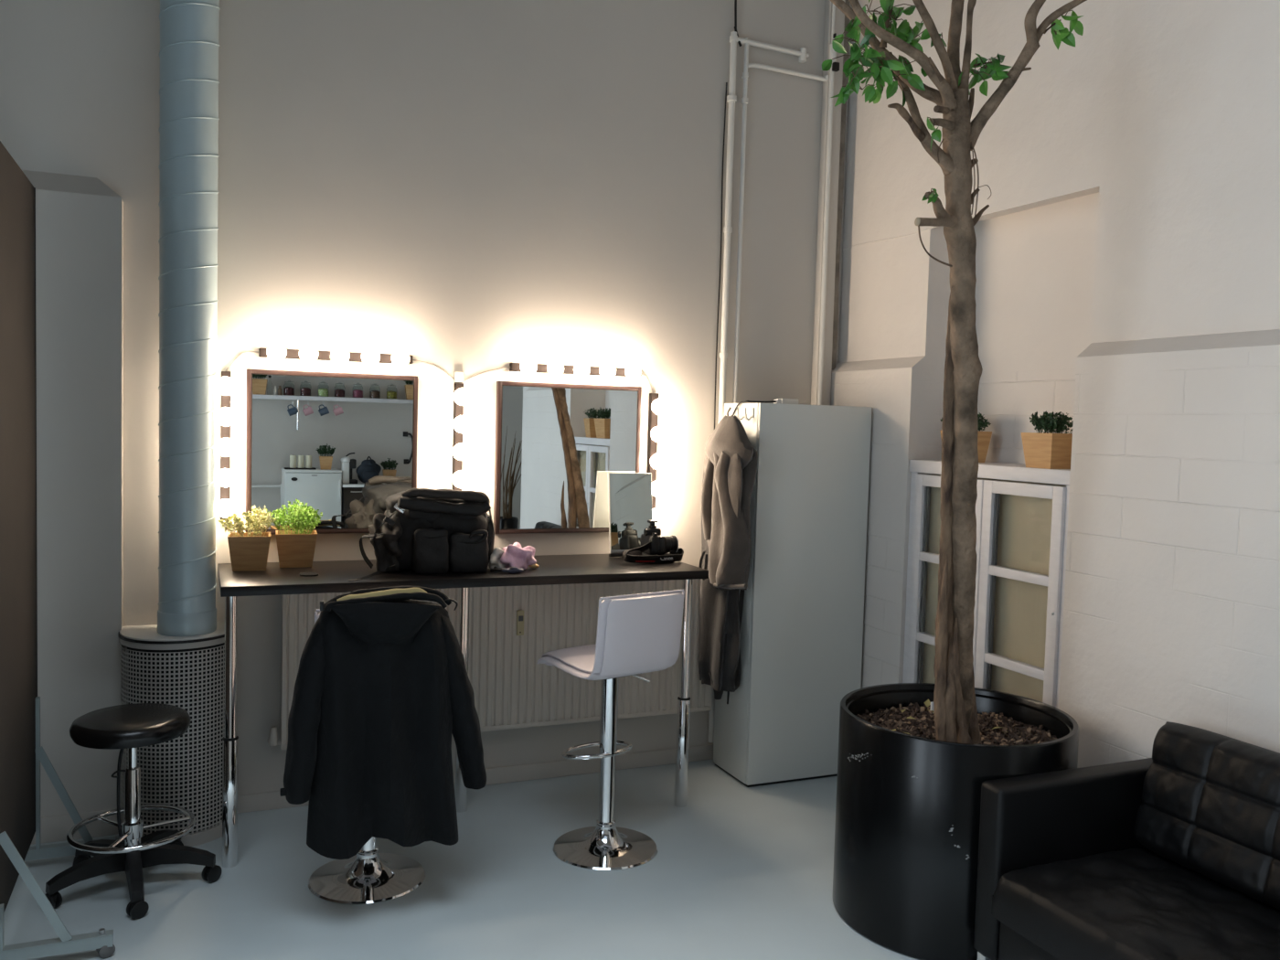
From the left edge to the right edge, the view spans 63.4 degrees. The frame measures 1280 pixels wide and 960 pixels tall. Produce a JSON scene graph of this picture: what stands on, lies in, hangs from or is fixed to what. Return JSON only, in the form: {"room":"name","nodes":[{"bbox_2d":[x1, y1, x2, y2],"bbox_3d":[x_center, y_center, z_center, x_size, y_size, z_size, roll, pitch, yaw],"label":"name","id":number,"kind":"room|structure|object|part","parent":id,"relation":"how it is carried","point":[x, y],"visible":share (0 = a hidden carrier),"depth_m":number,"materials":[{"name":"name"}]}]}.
{"room":"backstage room","nodes":[
{"label":"backstage room","id":0,"kind":"room"},
{"bbox_2d":[0,0,852,814],"bbox_3d":[-1.810,-0.924,4.253,6.800,4.600,0.300,0,3,-23],"label":"wall","id":1,"kind":"structure","parent":0,"point":[472,187],"depth_m":4.52,"materials":[{"name":"white paint"}]},
{"bbox_2d":[21,170,122,818],"bbox_3d":[-3.315,0.109,3.474,2.828,2.540,0.080,0,3,-23],"label":"pillar","id":2,"kind":"structure","parent":1,"relation":"attached to","point":[79,218],"depth_m":3.93,"materials":[{"name":"white paint"}]},
{"bbox_2d":[215,371,235,521],"bbox_3d":[-1.656,-0.132,4.139,0.074,0.605,0.127,0,3,-23],"label":"vanity light","id":3,"kind":"object","parent":1,"relation":"attached to","point":[226,386],"visible":0.95,"depth_m":4.10,"materials":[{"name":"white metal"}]},
{"bbox_2d":[215,499,234,517],"bbox_3d":[-1.653,0.112,4.128,0.073,0.074,0.073,1,3,-14],"label":"bulb","id":4,"kind":"object","parent":3,"relation":"attached to","point":[224,506],"depth_m":4.10,"materials":[{"name":"white glass"}]},
{"bbox_2d":[216,468,235,487],"bbox_3d":[-1.649,-0.009,4.121,0.073,0.074,0.073,1,3,-14],"label":"bulb","id":5,"kind":"object","parent":3,"relation":"attached to","point":[226,477],"depth_m":4.10,"materials":[{"name":"white glass"}]},
{"bbox_2d":[216,437,235,456],"bbox_3d":[-1.646,-0.130,4.114,0.073,0.074,0.073,1,3,-14],"label":"bulb","id":6,"kind":"object","parent":3,"relation":"attached to","point":[226,446],"depth_m":4.09,"materials":[{"name":"white glass"}]},
{"bbox_2d":[216,407,235,426],"bbox_3d":[-1.642,-0.251,4.108,0.073,0.074,0.073,1,3,-14],"label":"bulb","id":7,"kind":"object","parent":3,"relation":"attached to","point":[225,416],"depth_m":4.08,"materials":[{"name":"white glass"}]},
{"bbox_2d":[216,376,235,395],"bbox_3d":[-1.639,-0.372,4.101,0.073,0.074,0.073,1,3,-14],"label":"bulb","id":8,"kind":"object","parent":3,"relation":"attached to","point":[226,386],"depth_m":4.08,"materials":[{"name":"white glass"}]},
{"bbox_2d":[245,368,418,534],"bbox_3d":[-1.285,-0.113,4.350,0.690,0.674,0.032,0,3,-23],"label":"wall mirror","id":9,"kind":"object","parent":1,"relation":"attached to","point":[336,444],"visible":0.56,"depth_m":4.33,"materials":[{"name":"clear glass"}]},
{"bbox_2d":[224,342,458,383],"bbox_3d":[-1.210,-0.486,4.305,0.954,0.132,0.127,0,3,-23],"label":"vanity light","id":10,"kind":"object","parent":1,"relation":"attached to","point":[276,351],"depth_m":4.25,"materials":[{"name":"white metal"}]},
{"bbox_3d":[-1.610,-0.479,4.191,0.129,0.090,0.007,0,3,-23],"label":"lamp cord","id":11,"kind":"part","parent":10,"relation":"part of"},
{"bbox_2d":[266,342,286,361],"bbox_3d":[-1.462,-0.514,4.167,0.073,0.074,0.073,3,3,22],"label":"bulb","id":12,"kind":"object","parent":10,"relation":"attached to","point":[276,351],"depth_m":4.14,"materials":[{"name":"white glass"}]},
{"bbox_2d":[298,344,318,362],"bbox_3d":[-1.349,-0.513,4.216,0.073,0.074,0.073,0,4,-32],"label":"bulb","id":13,"kind":"object","parent":10,"relation":"attached to","point":[307,353],"depth_m":4.19,"materials":[{"name":"white glass"}]},
{"bbox_2d":[330,346,349,364],"bbox_3d":[-1.235,-0.513,4.264,0.073,0.074,0.073,1,3,-14],"label":"bulb","id":14,"kind":"object","parent":10,"relation":"attached to","point":[339,355],"depth_m":4.24,"materials":[{"name":"white glass"}]},
{"bbox_2d":[361,348,379,365],"bbox_3d":[-1.122,-0.512,4.312,0.073,0.074,0.073,3,3,22],"label":"bulb","id":15,"kind":"object","parent":10,"relation":"attached to","point":[370,357],"depth_m":4.29,"materials":[{"name":"white glass"}]},
{"bbox_2d":[391,349,409,367],"bbox_3d":[-1.008,-0.512,4.361,0.073,0.074,0.073,3,3,22],"label":"bulb","id":16,"kind":"object","parent":10,"relation":"attached to","point":[400,357],"depth_m":4.34,"materials":[{"name":"white glass"}]},
{"bbox_3d":[-0.888,-0.471,4.500,0.208,0.098,0.007,0,3,-23],"label":"lamp cord","id":17,"kind":"part","parent":10,"relation":"part of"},
{"bbox_2d":[454,371,463,382],"bbox_3d":[-0.793,-0.451,4.538,0.036,0.046,0.030,0,3,-23],"label":"junction box","id":18,"kind":"object","parent":1,"relation":"attached to","point":[458,376],"visible":1,"depth_m":4.52,"materials":[{"name":"white plastic"}]},
{"bbox_2d":[452,383,470,490],"bbox_3d":[-0.783,-0.124,4.511,0.074,0.596,0.127,0,3,-23],"label":"vanity light","id":19,"kind":"object","parent":1,"relation":"attached to","point":[461,452],"visible":0.81,"depth_m":4.47,"materials":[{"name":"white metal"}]},
{"bbox_2d":[452,470,469,487],"bbox_3d":[-0.776,-0.003,4.493,0.073,0.074,0.073,1,3,-14],"label":"bulb","id":20,"kind":"object","parent":19,"relation":"attached to","point":[460,478],"depth_m":4.47,"materials":[{"name":"white glass"}]},
{"bbox_2d":[452,443,469,460],"bbox_3d":[-0.773,-0.122,4.487,0.073,0.074,0.073,1,3,-14],"label":"bulb","id":21,"kind":"object","parent":19,"relation":"attached to","point":[461,452],"depth_m":4.46,"materials":[{"name":"white glass"}]},
{"bbox_2d":[453,416,470,432],"bbox_3d":[-0.770,-0.241,4.480,0.073,0.074,0.073,1,3,-14],"label":"bulb","id":22,"kind":"object","parent":19,"relation":"attached to","point":[461,423],"depth_m":4.46,"materials":[{"name":"white glass"}]},
{"bbox_2d":[453,388,470,405],"bbox_3d":[-0.767,-0.360,4.474,0.073,0.074,0.073,1,3,-14],"label":"bulb","id":23,"kind":"object","parent":19,"relation":"attached to","point":[462,396],"depth_m":4.45,"materials":[{"name":"white glass"}]},
{"bbox_2d":[237,744,713,813],"bbox_3d":[-0.579,1.349,4.759,3.220,0.075,0.012,0,3,-23],"label":"baseboard","id":24,"kind":"structure","parent":1,"relation":"attached to","point":[267,800],"depth_m":4.83,"materials":[{"name":"white paint"}]},
{"bbox_2d":[266,578,712,750],"bbox_3d":[-0.588,0.775,4.645,2.033,0.682,0.081,0,3,-22],"label":"radiator","id":25,"kind":"object","parent":1,"relation":"attached to","point":[511,628],"visible":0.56,"depth_m":4.67,"materials":[{"name":"beige metal"}]},
{"bbox_2d":[458,358,653,393],"bbox_3d":[-0.344,-0.473,4.675,0.938,0.130,0.127,0,3,-23],"label":"vanity light","id":26,"kind":"object","parent":1,"relation":"attached to","point":[528,367],"depth_m":4.66,"materials":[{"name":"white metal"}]},
{"bbox_3d":[-0.689,-0.465,4.585,0.233,0.089,0.007,0,3,-23],"label":"lamp cord","id":27,"kind":"part","parent":26,"relation":"part of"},
{"bbox_2d":[520,358,536,374],"bbox_3d":[-0.493,-0.500,4.581,0.073,0.074,0.073,3,3,22],"label":"bulb","id":28,"kind":"object","parent":26,"relation":"attached to","point":[528,367],"depth_m":4.56,"materials":[{"name":"white glass"}]},
{"bbox_2d":[546,360,564,376],"bbox_3d":[-0.378,-0.500,4.630,0.073,0.074,0.073,3,3,22],"label":"bulb","id":29,"kind":"object","parent":26,"relation":"attached to","point":[555,368],"depth_m":4.60,"materials":[{"name":"white glass"}]},
{"bbox_2d":[574,361,589,377],"bbox_3d":[-0.263,-0.499,4.679,0.073,0.074,0.073,0,4,-32],"label":"bulb","id":30,"kind":"object","parent":26,"relation":"attached to","point":[581,369],"depth_m":4.65,"materials":[{"name":"white glass"}]},
{"bbox_2d":[599,362,615,378],"bbox_3d":[-0.147,-0.499,4.728,0.073,0.074,0.073,1,3,-14],"label":"bulb","id":31,"kind":"object","parent":26,"relation":"attached to","point":[607,370],"depth_m":4.70,"materials":[{"name":"white glass"}]},
{"bbox_2d":[625,363,640,380],"bbox_3d":[-0.032,-0.498,4.777,0.073,0.074,0.073,0,4,-32],"label":"bulb","id":32,"kind":"object","parent":26,"relation":"attached to","point":[633,371],"depth_m":4.75,"materials":[{"name":"white glass"}]},
{"bbox_3d":[0.030,-0.458,4.892,0.080,0.096,0.007,0,3,-23],"label":"lamp cord","id":33,"kind":"part","parent":26,"relation":"part of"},
{"bbox_2d":[493,381,641,533],"bbox_3d":[-0.325,-0.099,4.760,0.693,0.682,0.032,0,3,-23],"label":"wall mirror","id":34,"kind":"object","parent":1,"relation":"attached to","point":[558,445],"visible":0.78,"depth_m":4.73,"materials":[{"name":"glass"},{"name":"reddish brown wood"}]},
{"bbox_2d":[646,393,667,523],"bbox_3d":[0.074,-0.088,4.879,0.074,0.640,0.127,0,3,-23],"label":"vanity light","id":35,"kind":"object","parent":1,"relation":"attached to","point":[656,406],"visible":0.88,"depth_m":4.84,"materials":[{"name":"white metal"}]},
{"bbox_2d":[650,453,665,469],"bbox_3d":[0.084,-0.087,4.854,0.073,0.074,0.073,1,3,-14],"label":"bulb","id":36,"kind":"object","parent":35,"relation":"attached to","point":[657,461],"depth_m":4.83,"materials":[{"name":"white glass"}]},
{"bbox_2d":[652,508,663,523],"bbox_3d":[0.077,0.169,4.869,0.073,0.074,0.073,1,3,-14],"label":"bulb","id":37,"kind":"object","parent":35,"relation":"attached to","point":[657,514],"depth_m":4.84,"materials":[{"name":"white glass"}]},
{"bbox_2d":[651,480,664,496],"bbox_3d":[0.081,0.041,4.862,0.073,0.074,0.073,1,3,-14],"label":"bulb","id":38,"kind":"object","parent":35,"relation":"attached to","point":[657,487],"depth_m":4.84,"materials":[{"name":"white glass"}]},
{"bbox_2d":[650,426,666,441],"bbox_3d":[0.088,-0.214,4.848,0.073,0.074,0.073,1,3,-14],"label":"bulb","id":39,"kind":"object","parent":35,"relation":"attached to","point":[658,433],"depth_m":4.82,"materials":[{"name":"white glass"}]},
{"bbox_2d":[651,398,667,414],"bbox_3d":[0.091,-0.342,4.840,0.073,0.074,0.073,1,3,-14],"label":"bulb","id":40,"kind":"object","parent":35,"relation":"attached to","point":[659,406],"depth_m":4.82,"materials":[{"name":"white glass"}]},
{"bbox_2d":[714,82,727,429],"bbox_3d":[0.386,-1.005,5.007,0.012,1.800,0.012,0,3,-23],"label":"cable","id":41,"kind":"object","parent":1,"relation":"attached to","point":[726,82],"visible":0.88,"depth_m":5.00,"materials":[{"name":"black plastic"}]},
{"bbox_2d":[708,31,828,742],"bbox_3d":[0.641,-0.418,5.135,0.576,3.430,0.058,0,3,-23],"label":"pipe","id":42,"kind":"object","parent":1,"relation":"attached to","point":[731,98],"visible":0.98,"depth_m":4.99,"materials":[{"name":"white metal"}]},
{"bbox_2d":[810,0,845,405],"bbox_3d":[0.930,-0.901,5.228,0.085,4.600,0.054,0,3,-23],"label":"pipe","id":43,"kind":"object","parent":1,"relation":"attached to","point":[839,21],"depth_m":5.19,"materials":[{"name":"grey metal"}]},
{"bbox_2d":[817,3,839,405],"bbox_3d":[0.924,-0.949,5.170,0.041,4.500,0.048,0,3,-23],"label":"conduit","id":44,"kind":"object","parent":1,"relation":"attached to","point":[835,67],"visible":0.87,"depth_m":5.15,"materials":[{"name":"white metal"}]},
{"bbox_2d":[831,0,849,369],"bbox_3d":[0.990,-1.880,5.205,0.089,2.640,0.045,0,3,-23],"label":"trim","id":45,"kind":"structure","parent":1,"relation":"attached to","point":[845,79],"depth_m":5.22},
{"bbox_2d":[3,758,919,959],"bbox_3d":[0.550,1.739,0.731,8.400,0.200,9.100,0,3,-23],"label":"floor","id":46,"kind":"structure","parent":0,"point":[739,871],"depth_m":3.63,"materials":[{"name":"grey concrete"}]},
{"bbox_2d":[0,140,124,959],"bbox_3d":[-1.854,0.237,2.894,0.686,2.427,1.737,0,3,-23],"label":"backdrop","id":47,"kind":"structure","parent":46,"relation":"on","point":[21,752],"depth_m":3.28,"materials":[{"name":"fabric"}]},
{"bbox_2d":[45,703,222,919],"bbox_3d":[-1.749,1.114,3.588,0.558,0.607,0.538,0,3,-23],"label":"stool","id":48,"kind":"object","parent":46,"relation":"on","point":[131,727],"visible":0.94,"depth_m":3.55,"materials":[{"name":"black leather"}]},
{"bbox_3d":[-1.787,1.074,3.563,0.057,0.370,0.020,0,3,-23],"label":"lever","id":49,"kind":"part","parent":48,"relation":"part of","materials":[{"name":"black plastic"}]},
{"bbox_3d":[-1.761,0.848,3.586,0.376,0.075,0.376,0,3,-23],"label":"seat","id":50,"kind":"part","parent":48,"relation":"part of","materials":[{"name":"black leather"}]},
{"bbox_3d":[-1.762,1.051,3.599,0.029,0.332,0.029,0,3,-23],"label":"gas rod","id":51,"kind":"part","parent":48,"relation":"part of","materials":[{"name":"silver metal"}]},
{"bbox_2d":[117,621,224,846],"bbox_3d":[-1.803,0.989,4.047,0.428,0.804,0.318,0,3,-23],"label":"heater unit","id":52,"kind":"object","parent":46,"relation":"on","point":[187,673],"visible":0.62,"depth_m":3.94,"materials":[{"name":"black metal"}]},
{"bbox_3d":[-1.792,0.599,4.025,0.428,0.010,0.318,0,3,-23],"label":"edge trim","id":53,"kind":"part","parent":52,"relation":"part of","materials":[{"name":"black plastic"}]},
{"bbox_3d":[-1.793,0.591,4.027,0.418,0.006,0.313,0,3,-23],"label":"plate","id":54,"kind":"part","parent":52,"relation":"part of","materials":[{"name":"grey metal"}]},
{"bbox_2d":[157,0,220,636],"bbox_3d":[-1.711,-1.307,3.932,0.214,3.796,0.214,3,3,25],"label":"ventilation duct","id":55,"kind":"object","parent":52,"relation":"on","point":[188,53],"visible":1,"depth_m":3.89,"materials":[{"name":"blue"}]},
{"bbox_2d":[308,608,426,905],"bbox_3d":[-0.966,0.924,3.697,0.412,1.018,0.469,1,3,-19],"label":"bar stool","id":56,"kind":"object","parent":46,"relation":"on","point":[368,877],"visible":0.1,"depth_m":3.67,"materials":[{"name":"silver metal"}]},
{"bbox_2d":[279,586,486,859],"bbox_3d":[-0.823,0.770,3.394,0.661,0.851,0.286,1,3,-16],"label":"coat","id":57,"kind":"object","parent":56,"relation":"hanging from","point":[383,687],"visible":1,"depth_m":3.29,"materials":[{"name":"black fabric"}]},
{"bbox_2d":[324,592,447,652],"bbox_3d":[-0.803,0.469,3.293,0.385,0.215,0.090,0,3,-23],"label":"hood","id":58,"kind":"object","parent":57,"relation":"attached to","point":[368,622],"depth_m":3.28,"materials":[{"name":"black fabric"}]},
{"bbox_2d":[217,554,708,867],"bbox_3d":[-0.724,0.871,4.326,1.921,1.068,0.605,0,3,-23],"label":"bar table","id":59,"kind":"object","parent":46,"relation":"on","point":[333,576],"depth_m":4.08,"materials":[{"name":"black laminate"}]},
{"bbox_3d":[-1.492,0.910,3.775,0.070,1.009,0.070,0,3,-23],"label":"leg","id":60,"kind":"part","parent":59,"relation":"part of","materials":[{"name":"silver metal"}]},
{"bbox_2d":[217,510,276,571],"bbox_3d":[-1.550,0.234,4.087,0.221,0.232,0.203,0,3,-20],"label":"potted plant","id":61,"kind":"object","parent":59,"relation":"on","point":[249,550],"visible":1,"depth_m":4.03,"materials":[{"name":"beige plant"}]},
{"bbox_3d":[-1.539,0.282,4.083,0.158,0.136,0.158,0,3,-20],"label":"pot","id":62,"kind":"part","parent":61,"relation":"part of","materials":[{"name":"brown wood"}]},
{"bbox_2d":[267,502,322,567],"bbox_3d":[-1.396,0.218,4.197,0.213,0.259,0.198,1,3,-19],"label":"potted plant","id":63,"kind":"object","parent":59,"relation":"on","point":[295,548],"visible":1,"depth_m":4.15,"materials":[{"name":"green plant"}]},
{"bbox_3d":[-1.396,0.279,4.205,0.158,0.136,0.158,1,3,-19],"label":"pot","id":64,"kind":"part","parent":63,"relation":"part of","materials":[{"name":"brown wood"}]},
{"bbox_2d":[299,571,318,575],"bbox_3d":[-1.267,0.360,3.966,0.070,0.008,0.070,0,3,-23],"label":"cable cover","id":65,"kind":"object","parent":59,"relation":"on","point":[310,573],"visible":1,"depth_m":3.95,"materials":[{"name":"black plastic"}]},
{"bbox_2d":[348,488,494,581],"bbox_3d":[-0.892,0.193,4.169,0.673,0.338,0.370,0,4,-33],"label":"camera bag","id":66,"kind":"object","parent":59,"relation":"on","point":[420,530],"visible":1,"depth_m":4.08,"materials":[{"name":"black fabric"}]},
{"bbox_3d":[-0.748,0.898,4.370,0.070,1.009,0.070,0,3,-23],"label":"leg","id":67,"kind":"part","parent":59,"relation":"part of","materials":[{"name":"silver metal"}]},
{"bbox_3d":[-0.569,0.359,4.175,0.050,0.022,0.051,3,4,29],"label":"cable coil","id":68,"kind":"part","parent":59,"relation":"part of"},
{"bbox_2d":[488,542,536,569],"bbox_3d":[-0.531,0.313,4.277,0.210,0.106,0.145,0,3,-23],"label":"plastic bag","id":69,"kind":"object","parent":59,"relation":"on","point":[514,555],"visible":0.83,"depth_m":4.23,"materials":[{"name":"pink plastic"}]},
{"bbox_2d":[501,566,523,573],"bbox_3d":[-0.511,0.361,4.154,0.098,0.026,0.036,0,3,-23],"label":"wrapper","id":70,"kind":"object","parent":59,"relation":"on","point":[513,570],"visible":1,"depth_m":4.14,"materials":[{"name":"plastic"}]},
{"bbox_2d":[529,563,538,568],"bbox_3d":[-0.438,0.355,4.304,0.036,0.020,0.047,3,3,24],"label":"wrapper","id":71,"kind":"object","parent":59,"relation":"on","point":[536,565],"visible":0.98,"depth_m":4.29,"materials":[{"name":"gold metal"}]},
{"bbox_2d":[608,472,652,556],"bbox_3d":[-0.048,0.160,4.790,0.219,0.385,0.106,0,3,-23],"label":"makeup mirror","id":72,"kind":"object","parent":59,"relation":"on","point":[630,502],"visible":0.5,"depth_m":4.76,"materials":[{"name":"white mirror"}]},
{"bbox_3d":[-0.034,0.327,4.757,0.215,0.016,0.005,0,3,-23],"label":"rail","id":73,"kind":"part","parent":72,"relation":"part of","materials":[{"name":"silver metal"}]},
{"bbox_2d":[622,520,683,563],"bbox_3d":[0.049,0.273,4.629,0.300,0.182,0.174,0,3,-23],"label":"camera","id":74,"kind":"object","parent":59,"relation":"on","point":[655,548],"visible":1,"depth_m":4.60,"materials":[{"name":"black plastic"}]},
{"bbox_3d":[0.192,0.917,4.499,0.070,1.009,0.070,0,3,-23],"label":"leg","id":75,"kind":"part","parent":59,"relation":"part of","materials":[{"name":"silver metal"}]},
{"bbox_2d":[536,589,684,871],"bbox_3d":[-0.123,0.922,4.017,0.412,1.033,0.469,-1,4,-37],"label":"bar stool","id":76,"kind":"object","parent":46,"relation":"on","point":[637,634],"visible":1,"depth_m":3.91,"materials":[{"name":"white leather"}]},
{"bbox_3d":[-0.032,0.774,4.054,0.155,0.050,0.013,0,3,-26],"label":"lever","id":77,"kind":"part","parent":76,"relation":"part of","materials":[{"name":"silver metal"}]},
{"bbox_2d":[713,402,871,787],"bbox_3d":[0.709,0.525,4.982,0.644,1.768,0.350,0,3,-23],"label":"tall cabinet","id":78,"kind":"object","parent":46,"relation":"on","point":[802,628],"visible":0.71,"depth_m":4.82,"materials":[{"name":"white metal"}]},
{"bbox_2d":[698,471,744,703],"bbox_3d":[0.381,0.400,4.833,0.147,1.279,0.385,0,3,-23],"label":"coat","id":79,"kind":"object","parent":78,"relation":"hanging from","point":[720,612],"visible":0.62,"depth_m":4.79,"materials":[{"name":"grey fabric"}]},
{"bbox_2d":[698,406,757,590],"bbox_3d":[0.403,0.083,4.622,0.185,0.815,0.510,1,3,-12],"label":"jacket","id":80,"kind":"object","parent":78,"relation":"hanging from","point":[730,458],"visible":0.98,"depth_m":4.55,"materials":[{"name":"beige fabric"}]},
{"bbox_2d":[704,415,753,469],"bbox_3d":[0.396,-0.172,4.648,0.144,0.243,0.397,0,3,-23],"label":"hood","id":81,"kind":"object","parent":80,"relation":"attached to","point":[729,446],"depth_m":4.56,"materials":[{"name":"beige fabric"}]},
{"bbox_2d":[732,398,798,415],"bbox_3d":[0.553,-0.241,4.937,0.287,0.296,0.283,0,3,-23],"label":"power adapter","id":82,"kind":"object","parent":78,"relation":"on","point":[777,400],"visible":0.73,"depth_m":4.83,"materials":[{"name":"white plastic"}]},
{"bbox_2d":[821,0,1087,959],"bbox_3d":[1.006,-0.004,3.262,0.782,3.027,1.323,3,3,22],"label":"potted tree","id":83,"kind":"object","parent":46,"relation":"on","point":[914,760],"visible":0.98,"depth_m":3.23,"materials":[{"name":"green plant"}]},
{"bbox_3d":[0.959,0.153,3.255,0.098,1.485,0.288,4,4,35],"label":"climbing stem","id":84,"kind":"part","parent":83,"relation":"part of","materials":[{"name":"green plant"}]},
{"bbox_2d":[832,682,1079,959],"bbox_3d":[1.075,1.145,3.576,0.783,0.703,0.782,0,3,-23],"label":"tub","id":85,"kind":"object","parent":83,"relation":"attached to","point":[909,788],"depth_m":3.29,"materials":[{"name":"black metal"}]},
{"bbox_2d":[902,459,1070,708],"bbox_3d":[1.520,0.701,4.348,0.317,1.530,0.942,0,3,-23],"label":"cabinet","id":86,"kind":"object","parent":46,"relation":"on","point":[1022,512],"visible":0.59,"depth_m":4.14,"materials":[{"name":"white painted wood"},{"name":"glass"}]},
{"bbox_3d":[1.310,0.880,4.496,0.004,0.307,0.334,0,3,-23],"label":"pane","id":87,"kind":"part","parent":86,"relation":"part of","materials":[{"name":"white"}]},
{"bbox_3d":[1.320,0.528,4.477,0.004,0.322,0.334,0,3,-23],"label":"pane","id":88,"kind":"part","parent":86,"relation":"part of","materials":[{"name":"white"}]},
{"bbox_3d":[1.329,0.183,4.458,0.004,0.294,0.334,0,3,-23],"label":"pane","id":89,"kind":"part","parent":86,"relation":"part of","materials":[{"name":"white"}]},
{"bbox_3d":[1.317,0.666,4.485,0.038,1.363,0.434,0,3,-23],"label":"door","id":90,"kind":"part","parent":86,"relation":"part of","materials":[{"name":"white paint"}]},
{"bbox_2d":[940,412,991,462],"bbox_3d":[1.427,-0.194,4.549,0.207,0.229,0.216,1,3,-15],"label":"potted plant","id":91,"kind":"object","parent":86,"relation":"on","point":[984,438],"visible":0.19,"depth_m":4.50,"materials":[{"name":"green plant"}]},
{"bbox_3d":[1.429,-0.147,4.553,0.158,0.136,0.158,1,3,-15],"label":"pot","id":92,"kind":"part","parent":91,"relation":"part of","materials":[{"name":"brown wood"}]},
{"bbox_2d":[909,459,1070,485],"bbox_3d":[1.544,-0.035,4.309,0.309,0.055,0.942,0,3,-23],"label":"cabinet top","id":93,"kind":"object","parent":86,"relation":"attached to","point":[1001,474],"depth_m":4.15,"materials":[{"name":"white paint"}]},
{"bbox_3d":[1.480,0.906,4.097,0.004,0.307,0.324,0,3,-23],"label":"pane","id":94,"kind":"part","parent":86,"relation":"part of","materials":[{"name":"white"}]},
{"bbox_3d":[1.490,0.555,4.078,0.004,0.322,0.324,0,3,-23],"label":"pane","id":95,"kind":"part","parent":86,"relation":"part of","materials":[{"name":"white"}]},
{"bbox_3d":[1.487,0.693,4.086,0.038,1.363,0.424,0,3,-23],"label":"door","id":96,"kind":"part","parent":86,"relation":"part of","materials":[{"name":"white paint"}]},
{"bbox_3d":[1.499,0.209,4.059,0.004,0.294,0.324,0,3,-23],"label":"pane","id":97,"kind":"part","parent":86,"relation":"part of","materials":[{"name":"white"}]},
{"bbox_2d":[1021,410,1073,469],"bbox_3d":[1.595,-0.157,4.025,0.212,0.222,0.208,0,3,-25],"label":"potted plant","id":98,"kind":"object","parent":86,"relation":"on","point":[1052,450],"visible":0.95,"depth_m":3.97,"materials":[{"name":"green plant"}]},
{"bbox_3d":[1.593,-0.114,4.020,0.163,0.136,0.163,0,3,-23],"label":"pot","id":99,"kind":"part","parent":98,"relation":"part of","materials":[{"name":"brown wood"}]},
{"bbox_2d":[973,721,1279,959],"bbox_3d":[1.772,1.199,2.225,0.785,0.781,2.243,0,3,-23],"label":"leather sofa","id":100,"kind":"object","parent":46,"relation":"on","point":[1173,854],"visible":1,"depth_m":2.97,"materials":[{"name":"black leather"}]},
{"bbox_3d":[1.039,1.471,3.119,0.036,0.100,0.036,0,3,-23],"label":"leg","id":101,"kind":"part","parent":100,"relation":"part of","materials":[{"name":"silver metal"}]},
{"bbox_3d":[1.738,1.408,2.225,0.625,0.162,2.049,0,3,-23],"label":"seat","id":102,"kind":"part","parent":100,"relation":"part of","materials":[{"name":"black leather"}]},
{"bbox_3d":[1.369,1.163,3.221,0.745,0.522,0.095,0,3,-23],"label":"arm","id":103,"kind":"part","parent":100,"relation":"part of","materials":[{"name":"black leather"}]},
{"bbox_2d":[991,847,1279,959],"bbox_3d":[1.417,1.213,2.820,0.600,0.139,0.680,0,3,-23],"label":"seat cushion","id":104,"kind":"object","parent":100,"relation":"on","point":[1072,903],"depth_m":2.82,"materials":[{"name":"black leather"}]},
{"bbox_2d":[1133,721,1279,910],"bbox_3d":[1.729,0.971,2.937,0.213,0.406,0.680,0,3,-23],"label":"cushion","id":105,"kind":"object","parent":100,"relation":"on","point":[1207,803],"depth_m":2.98,"materials":[{"name":"black leather"}]},
{"bbox_3d":[2.082,1.211,2.358,0.110,0.560,2.053,0,3,-23],"label":"frame","id":106,"kind":"part","parent":100,"relation":"part of","materials":[{"name":"black leather"}]},
{"bbox_2d":[830,0,1279,767],"bbox_3d":[2.936,-0.727,3.065,1.900,4.600,5.620,0,3,-23],"label":"wall","id":107,"kind":"structure","parent":0,"point":[1127,250],"depth_m":3.67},
{"bbox_2d":[842,226,936,250],"bbox_3d":[1.151,-1.147,5.014,0.008,0.040,0.875,0,3,-23],"label":"trim","id":108,"kind":"structure","parent":107,"relation":"attached to","point":[932,227],"depth_m":4.93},
{"bbox_3d":[0.685,-3.102,0.466,8.400,0.300,9.100,0,3,-23],"label":"ceiling","id":109,"kind":"structure","parent":0,"visible":0},
{"bbox_2d":[734,0,741,46],"bbox_3d":[0.480,-2.633,4.913,0.045,1.133,0.018,2,3,0],"label":"power cable","id":110,"kind":"object","parent":109,"relation":"hanging from","point":[735,1],"visible":1,"depth_m":4.93,"materials":[{"name":"black plastic"}]},
{"bbox_3d":[-3.074,-0.668,-1.071,0.300,4.600,8.520,0,3,-23],"label":"wall","id":111,"kind":"structure","parent":0,"visible":0},
{"bbox_2d":[31,809,118,844],"bbox_3d":[-3.330,1.329,3.498,2.828,0.100,0.012,0,3,-23],"label":"baseboard","id":112,"kind":"structure","parent":111,"relation":"attached to","point":[53,828],"depth_m":3.97,"materials":[{"name":"white paint"}]}
]}

